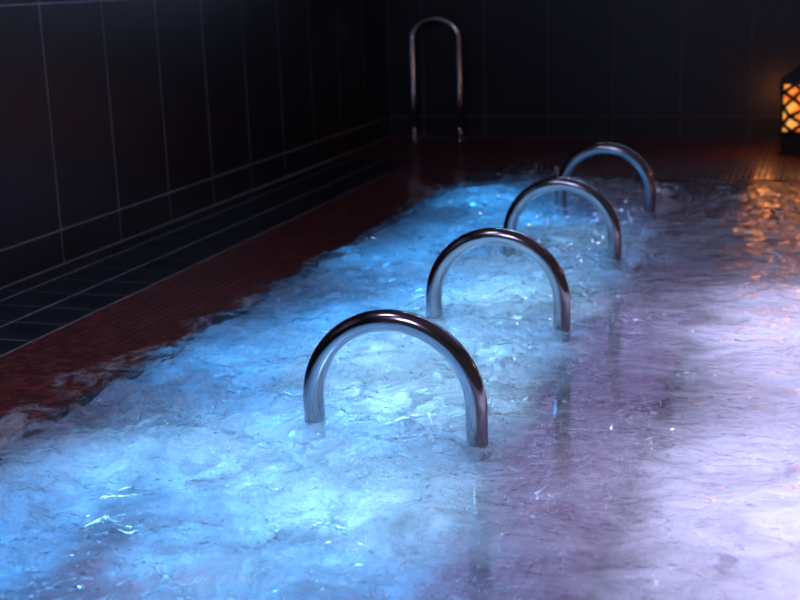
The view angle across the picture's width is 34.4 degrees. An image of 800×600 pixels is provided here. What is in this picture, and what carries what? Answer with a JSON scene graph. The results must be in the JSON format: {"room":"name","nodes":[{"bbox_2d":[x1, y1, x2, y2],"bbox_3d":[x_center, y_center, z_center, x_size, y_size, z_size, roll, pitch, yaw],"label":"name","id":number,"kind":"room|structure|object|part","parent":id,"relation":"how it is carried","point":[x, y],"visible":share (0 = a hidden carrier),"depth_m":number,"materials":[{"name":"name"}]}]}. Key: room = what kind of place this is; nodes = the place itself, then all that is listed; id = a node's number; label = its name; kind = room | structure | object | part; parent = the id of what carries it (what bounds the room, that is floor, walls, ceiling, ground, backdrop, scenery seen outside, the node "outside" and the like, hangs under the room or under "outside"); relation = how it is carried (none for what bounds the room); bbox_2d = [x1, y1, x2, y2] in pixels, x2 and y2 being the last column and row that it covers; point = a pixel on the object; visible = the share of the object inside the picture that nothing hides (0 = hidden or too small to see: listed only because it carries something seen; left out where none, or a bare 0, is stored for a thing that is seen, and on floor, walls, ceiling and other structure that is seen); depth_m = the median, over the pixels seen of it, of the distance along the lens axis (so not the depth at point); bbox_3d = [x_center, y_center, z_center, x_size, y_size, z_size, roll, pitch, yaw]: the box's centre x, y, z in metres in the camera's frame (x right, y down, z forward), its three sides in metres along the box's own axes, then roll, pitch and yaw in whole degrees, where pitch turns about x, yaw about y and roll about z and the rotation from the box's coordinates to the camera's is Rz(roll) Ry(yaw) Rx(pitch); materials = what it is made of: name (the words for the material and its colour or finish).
{"room":"indoor spa pool","nodes":[
{"label":"indoor spa pool","id":0,"kind":"room"},
{"bbox_2d":[0,0,390,287],"bbox_3d":[-1.681,-1.154,3.614,0.120,2.601,9.841,3,15,18],"label":"wall","id":1,"kind":"structure","parent":0,"point":[120,120],"depth_m":5.50,"materials":[{"name":"black tile"}]},
{"bbox_2d":[0,136,799,567],"bbox_3d":[1.246,0.801,3.135,5.915,1.150,9.841,3,15,18],"label":"floor","id":2,"kind":"structure","parent":0,"point":[172,308],"depth_m":5.16,"materials":[{"name":"red tile"}]},
{"bbox_2d":[0,159,415,356],"bbox_3d":[-1.503,0.278,3.350,0.510,0.060,8.781,3,15,18],"label":"tile strip","id":3,"kind":"object","parent":2,"relation":"on","point":[32,308],"visible":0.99,"depth_m":5.01,"materials":[{"name":"tile"}]},
{"bbox_2d":[0,160,799,599],"bbox_3d":[1.314,0.813,2.997,4.480,0.990,7.140,3,15,18],"label":"pool water","id":4,"kind":"object","parent":2,"relation":"on","point":[514,572],"visible":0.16,"depth_m":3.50,"materials":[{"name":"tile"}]},
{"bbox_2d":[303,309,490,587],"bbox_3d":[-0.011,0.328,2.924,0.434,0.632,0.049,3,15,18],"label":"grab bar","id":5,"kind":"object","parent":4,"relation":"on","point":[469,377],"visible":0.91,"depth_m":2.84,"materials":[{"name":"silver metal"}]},
{"bbox_2d":[0,175,795,599],"bbox_3d":[0.298,0.046,3.792,2.470,0.108,5.940,3,15,18],"label":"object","id":6,"kind":"object","parent":4,"relation":"on","point":[239,447],"visible":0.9,"depth_m":3.08,"materials":[{"name":"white liquid"}]},
{"bbox_2d":[426,227,570,441],"bbox_3d":[0.288,0.097,3.810,0.434,0.632,0.049,3,15,18],"label":"grab bar","id":7,"kind":"object","parent":4,"relation":"on","point":[541,255],"visible":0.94,"depth_m":3.74,"materials":[{"name":"silver metal"}]},
{"bbox_2d":[503,177,621,351],"bbox_3d":[0.587,-0.134,4.697,0.434,0.632,0.049,3,15,18],"label":"grab bar","id":8,"kind":"object","parent":4,"relation":"on","point":[582,188],"visible":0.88,"depth_m":4.62,"materials":[{"name":"silver metal"}]},
{"bbox_2d":[555,142,655,289],"bbox_3d":[0.885,-0.365,5.583,0.434,0.632,0.049,3,15,18],"label":"grab bar","id":9,"kind":"object","parent":4,"relation":"on","point":[632,157],"visible":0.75,"depth_m":5.50,"materials":[{"name":"silver metal"}]},
{"bbox_2d":[408,16,466,139],"bbox_3d":[0.224,-1.391,8.106,0.388,0.766,0.084,3,15,18],"label":"handrail","id":10,"kind":"object","parent":2,"relation":"on","point":[448,22],"visible":1,"depth_m":8.09,"materials":[{"name":"silver metal"}]},
{"bbox_2d":[777,65,799,155],"bbox_3d":[2.225,-1.094,7.030,0.300,0.580,0.300,3,15,18],"label":"lantern","id":11,"kind":"object","parent":2,"relation":"on","point":[789,103],"visible":1,"depth_m":6.95,"materials":[{"name":"black metal"}]},
{"bbox_3d":[2.053,-1.033,6.954,0.022,0.250,0.022,3,15,18],"label":"corner post","id":12,"kind":"part","parent":11,"relation":"part of","materials":[{"name":"black metal"}]},
{"bbox_3d":[2.187,-1.029,6.920,0.254,0.250,0.003,3,15,18],"label":"pane","id":13,"kind":"part","parent":11,"relation":"part of","materials":[{"name":"orange glass"}]},
{"bbox_2d":[387,0,799,138],"bbox_3d":[2.674,-2.214,7.283,6.035,2.601,0.120,3,15,18],"label":"wall","id":14,"kind":"structure","parent":0,"point":[530,68],"depth_m":7.92,"materials":[{"name":"black tile"}]}
]}

